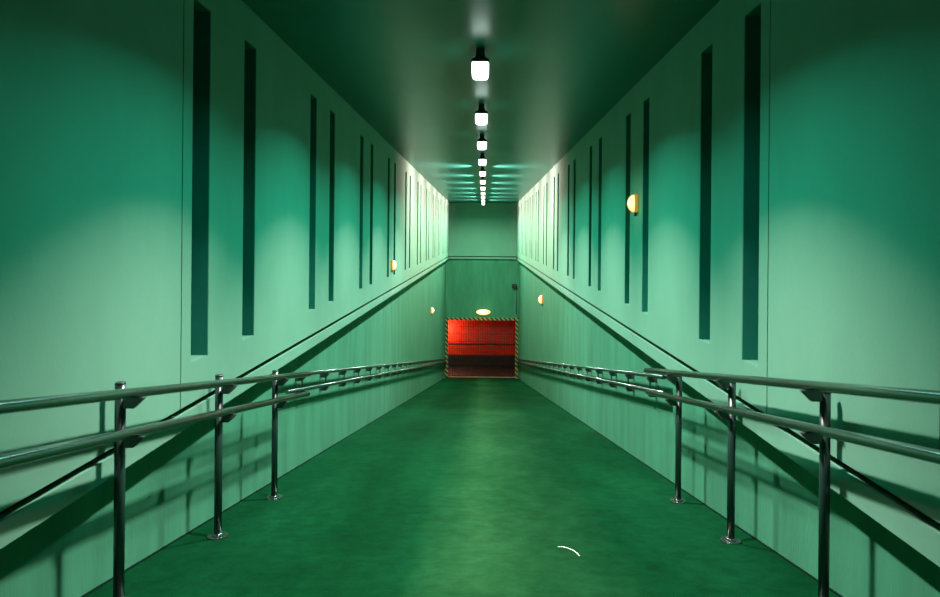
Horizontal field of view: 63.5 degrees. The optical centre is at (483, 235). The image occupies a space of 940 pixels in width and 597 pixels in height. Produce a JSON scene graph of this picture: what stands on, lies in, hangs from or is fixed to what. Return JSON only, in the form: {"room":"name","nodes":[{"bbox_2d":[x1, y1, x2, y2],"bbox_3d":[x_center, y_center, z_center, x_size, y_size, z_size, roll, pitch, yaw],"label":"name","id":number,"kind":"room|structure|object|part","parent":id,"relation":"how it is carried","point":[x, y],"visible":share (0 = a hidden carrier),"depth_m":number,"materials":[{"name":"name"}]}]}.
{"room":"underground pedestrian ramp","nodes":[
{"label":"underground pedestrian ramp","id":0,"kind":"room"},
{"bbox_2d":[0,0,449,596],"bbox_3d":[-1.930,2.869,16.850,0.410,9.422,41.700,1,0,0],"label":"wall","id":1,"kind":"structure","parent":0,"point":[184,198],"depth_m":4.28,"materials":[{"name":"paint"}]},
{"bbox_3d":[-1.786,0.738,4.560,0.158,0.006,0.280,0,0,0],"label":"recess sill","id":2,"kind":"part","parent":1,"relation":"part of","materials":[{"name":"green paint"}]},
{"bbox_3d":[-1.786,0.738,5.500,0.158,0.006,0.280,0,0,0],"label":"recess sill","id":3,"kind":"part","parent":1,"relation":"part of","materials":[{"name":"green paint"}]},
{"bbox_2d":[80,379,442,596],"bbox_3d":[-1.886,3.728,16.635,0.013,6.465,41.270,1,0,0],"label":"trim","id":4,"kind":"structure","parent":1,"relation":"attached to","point":[195,528],"depth_m":5.00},
{"bbox_2d":[285,358,446,393],"bbox_3d":[-1.839,3.714,22.050,0.107,4.930,30.306,1,0,0],"label":"wall handrail","id":5,"kind":"object","parent":1,"relation":"attached to","point":[323,373],"visible":1,"depth_m":10.84,"materials":[{"name":"metal"}]},
{"bbox_3d":[-1.807,3.639,22.050,0.038,4.780,30.306,0,0,0],"label":"rail","id":6,"kind":"part","parent":5,"relation":"part of","materials":[{"name":"metal"}]},
{"bbox_2d":[391,260,396,271],"bbox_3d":[-1.653,0.554,13.970,0.104,0.233,0.140,1,0,0],"label":"wall lamp","id":7,"kind":"object","parent":1,"relation":"attached to","point":[393,262],"visible":1,"depth_m":13.92,"materials":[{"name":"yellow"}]},
{"bbox_2d":[85,376,838,596],"bbox_3d":[-0.100,3.957,17.000,3.590,6.879,42.000,1,0,0],"label":"floor","id":8,"kind":"structure","parent":0,"point":[467,487],"depth_m":5.03,"materials":[{"name":"concrete"}]},
{"bbox_2d":[0,370,311,596],"bbox_3d":[-1.614,0.957,2.440,0.172,2.218,8.687,1,0,0],"label":"handrail","id":9,"kind":"object","parent":8,"relation":"on","point":[125,398],"visible":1,"depth_m":3.41,"materials":[{"name":"metal"}]},
{"bbox_3d":[-1.640,1.163,3.420,0.047,0.996,0.047,0,0,0],"label":"post","id":10,"kind":"part","parent":9,"relation":"part of","materials":[{"name":"metal"}]},
{"bbox_3d":[-1.556,0.723,2.420,0.045,1.397,8.647,0,0,0],"label":"rail","id":11,"kind":"part","parent":9,"relation":"part of","materials":[{"name":"metal"}]},
{"bbox_3d":[-1.555,0.550,2.440,0.045,1.403,8.687,0,0,0],"label":"rail","id":12,"kind":"part","parent":9,"relation":"part of","materials":[{"name":"metal"}]},
{"bbox_3d":[-1.642,1.363,4.700,0.047,0.996,0.047,0,0,0],"label":"post","id":13,"kind":"part","parent":9,"relation":"part of","materials":[{"name":"metal"}]},
{"bbox_3d":[-1.644,1.562,5.970,0.047,0.996,0.047,0,0,0],"label":"post","id":14,"kind":"part","parent":9,"relation":"part of","materials":[{"name":"grey metal"}]},
{"bbox_2d":[644,368,939,596],"bbox_3d":[1.510,0.956,2.450,0.172,2.276,8.707,1,0,0],"label":"handrail","id":15,"kind":"object","parent":8,"relation":"on","point":[821,434],"visible":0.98,"depth_m":3.41,"materials":[{"name":"metal"}]},
{"bbox_3d":[1.528,1.595,5.970,0.047,0.986,0.047,0,0,0],"label":"post","id":16,"kind":"part","parent":15,"relation":"part of","materials":[{"name":"metal"}]},
{"bbox_3d":[1.530,1.396,4.700,0.047,0.986,0.047,0,0,0],"label":"post","id":17,"kind":"part","parent":15,"relation":"part of","materials":[{"name":"metal"}]},
{"bbox_3d":[1.458,0.520,2.450,0.045,1.406,8.707,0,0,0],"label":"rail","id":18,"kind":"part","parent":15,"relation":"part of","materials":[{"name":"metal"}]},
{"bbox_3d":[1.456,0.704,2.410,0.045,1.394,8.627,0,0,0],"label":"rail","id":19,"kind":"part","parent":15,"relation":"part of","materials":[{"name":"grey metal"}]},
{"bbox_3d":[1.532,1.196,3.420,0.047,0.986,0.047,0,0,0],"label":"post","id":20,"kind":"part","parent":15,"relation":"part of","materials":[{"name":"metal"}]},
{"bbox_2d":[242,0,719,202],"bbox_3d":[-0.050,-1.750,16.850,4.090,0.250,41.700,1,0,0],"label":"ceiling","id":21,"kind":"structure","parent":0,"point":[557,68],"depth_m":7.24,"materials":[{"name":"paint"}]},
{"bbox_2d":[471,48,489,79],"bbox_3d":[-0.032,-1.512,6.670,0.158,0.226,0.356,1,0,0],"label":"ceiling lamp","id":22,"kind":"object","parent":21,"relation":"attached to","point":[480,63],"visible":1,"depth_m":6.51,"materials":[{"name":"white"}]},
{"bbox_2d":[472,62,488,79],"bbox_3d":[-0.032,-1.448,6.670,0.146,0.097,0.344,0,0,0],"label":"diffuser","id":23,"kind":"object","parent":22,"relation":"attached to","point":[480,70],"depth_m":6.51,"materials":[{"name":"white glass"}]},
{"bbox_2d":[475,104,487,124],"bbox_3d":[-0.032,-1.512,9.430,0.158,0.226,0.356,1,0,0],"label":"ceiling lamp","id":24,"kind":"object","parent":21,"relation":"attached to","point":[481,115],"visible":1,"depth_m":9.27,"materials":[{"name":"white"}]},
{"bbox_2d":[475,114,486,124],"bbox_3d":[-0.032,-1.448,9.430,0.146,0.097,0.344,0,0,0],"label":"diffuser","id":25,"kind":"object","parent":24,"relation":"attached to","point":[481,119],"depth_m":9.26,"materials":[{"name":"white"}]},
{"bbox_2d":[477,134,486,149],"bbox_3d":[-0.032,-1.512,12.190,0.158,0.226,0.356,1,0,0],"label":"ceiling lamp","id":26,"kind":"object","parent":21,"relation":"attached to","point":[481,142],"visible":1,"depth_m":12.03,"materials":[{"name":"white"}]},
{"bbox_2d":[477,142,486,149],"bbox_3d":[-0.032,-1.448,12.190,0.146,0.097,0.344,0,0,0],"label":"diffuser","id":27,"kind":"object","parent":26,"relation":"attached to","point":[480,145],"depth_m":12.02,"materials":[{"name":"white glass"}]},
{"bbox_2d":[478,153,485,165],"bbox_3d":[-0.032,-1.512,14.950,0.158,0.226,0.356,1,0,0],"label":"ceiling lamp","id":28,"kind":"object","parent":21,"relation":"attached to","point":[482,160],"visible":1,"depth_m":14.78,"materials":[{"name":"white"}]},
{"bbox_2d":[479,159,485,165],"bbox_3d":[-0.032,-1.448,14.950,0.146,0.097,0.344,0,0,0],"label":"diffuser","id":29,"kind":"object","parent":28,"relation":"attached to","point":[482,162],"depth_m":14.78,"materials":[{"name":"white"}]},
{"bbox_2d":[479,166,485,175],"bbox_3d":[-0.032,-1.512,17.710,0.158,0.226,0.356,1,0,0],"label":"ceiling lamp","id":30,"kind":"object","parent":21,"relation":"attached to","point":[482,172],"visible":0.97,"depth_m":17.54,"materials":[{"name":"glass"}]},
{"bbox_2d":[479,171,485,175],"bbox_3d":[-0.032,-1.448,17.710,0.146,0.097,0.344,0,0,0],"label":"diffuser","id":31,"kind":"object","parent":30,"relation":"attached to","point":[482,173],"depth_m":17.54,"materials":[{"name":"white glass"}]},
{"bbox_2d":[480,176,485,183],"bbox_3d":[-0.032,-1.512,20.470,0.158,0.226,0.356,1,0,0],"label":"ceiling lamp","id":32,"kind":"object","parent":21,"relation":"attached to","point":[482,180],"visible":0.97,"depth_m":20.30,"materials":[{"name":"white glass"}]},
{"bbox_2d":[448,320,514,366],"bbox_3d":[-0.096,5.296,39.350,5.100,3.400,3.300,1,0,0],"label":"wall","id":33,"kind":"structure","parent":0,"point":[512,360],"depth_m":40.80,"materials":[{"name":"paint"}]},
{"bbox_3d":[-0.101,5.806,40.785,4.680,0.060,0.030,0,0,0],"label":"wall rail","id":34,"kind":"part","parent":33,"relation":"part of","materials":[{"name":"paint"}]},
{"bbox_2d":[448,366,514,375],"bbox_3d":[-0.112,7.146,39.400,4.700,0.300,2.800,1,0,0],"label":"floor","id":35,"kind":"structure","parent":0,"point":[512,369],"depth_m":39.23,"materials":[{"name":"paint"}]},
{"bbox_2d":[445,203,518,317],"bbox_3d":[-0.075,1.195,37.490,3.590,5.642,0.420,1,0,0],"label":"wall","id":36,"kind":"structure","parent":0,"point":[482,265],"depth_m":37.40,"materials":[{"name":"paint"}]},
{"bbox_2d":[445,317,518,378],"bbox_3d":[-0.113,5.506,37.425,3.590,2.980,0.290,1,0,0],"label":"door","id":37,"kind":"structure","parent":36,"relation":"in","point":[447,319],"depth_m":37.53,"materials":[{"name":"metal"}]},
{"bbox_3d":[-0.047,-0.318,37.490,3.300,2.615,0.420,0,0,0],"label":"panel","id":38,"kind":"part","parent":36,"relation":"part of","materials":[{"name":"green paint"}]},
{"bbox_2d":[476,309,490,314],"bbox_3d":[-0.033,3.744,37.319,0.720,0.300,0.159,1,0,0],"label":"lamp","id":39,"kind":"object","parent":36,"relation":"attached to","point":[480,311],"visible":1,"depth_m":37.29,"materials":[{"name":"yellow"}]},
{"bbox_2d":[512,284,516,313],"bbox_3d":[1.491,3.088,37.292,0.255,1.490,0.211,1,0,0],"label":"junction box","id":40,"kind":"object","parent":36,"relation":"attached to","point":[513,285],"visible":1,"depth_m":37.37,"materials":[{"name":"metal"}]},
{"bbox_2d":[516,0,939,596],"bbox_3d":[1.765,2.902,16.850,0.380,9.422,41.700,1,0,0],"label":"wall","id":41,"kind":"structure","parent":0,"point":[781,160],"depth_m":4.27,"materials":[{"name":"paint"}]},
{"bbox_2d":[538,295,542,305],"bbox_3d":[1.643,1.869,22.100,0.140,0.314,0.189,1,0,0],"label":"wall lamp","id":42,"kind":"object","parent":41,"relation":"attached to","point":[540,298],"visible":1,"depth_m":22.04,"materials":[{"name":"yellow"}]},
{"bbox_2d":[517,359,665,396],"bbox_3d":[1.644,3.727,22.050,0.107,4.924,30.306,1,0,0],"label":"wall handrail","id":43,"kind":"object","parent":41,"relation":"attached to","point":[652,378],"visible":0.98,"depth_m":10.51,"materials":[{"name":"metal"}]},
{"bbox_3d":[1.613,3.654,22.050,0.038,4.780,30.306,0,0,0],"label":"rail","id":44,"kind":"part","parent":43,"relation":"part of","materials":[{"name":"metal"}]},
{"bbox_2d":[627,194,637,215],"bbox_3d":[1.551,-0.323,7.960,0.104,0.233,0.140,1,0,0],"label":"wall lamp","id":45,"kind":"object","parent":41,"relation":"attached to","point":[632,203],"visible":1,"depth_m":7.91,"materials":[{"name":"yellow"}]},
{"bbox_3d":[1.538,-0.342,7.960,0.062,0.176,0.124,0,0,0],"label":"glass","id":46,"kind":"part","parent":45,"relation":"part of","materials":[{"name":"white"}]},
{"bbox_2d":[519,379,842,596],"bbox_3d":[1.691,3.759,16.635,0.013,6.465,41.270,1,0,0],"label":"trim","id":47,"kind":"structure","parent":41,"relation":"attached to","point":[744,531],"depth_m":5.12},
{"bbox_3d":[1.658,0.768,5.500,0.128,0.006,0.280,0,0,0],"label":"recess sill","id":48,"kind":"part","parent":41,"relation":"part of","materials":[{"name":"green paint"}]},
{"bbox_3d":[1.658,0.768,4.560,0.128,0.006,0.280,0,0,0],"label":"recess sill","id":49,"kind":"part","parent":41,"relation":"part of","materials":[{"name":"green paint"}]}
]}

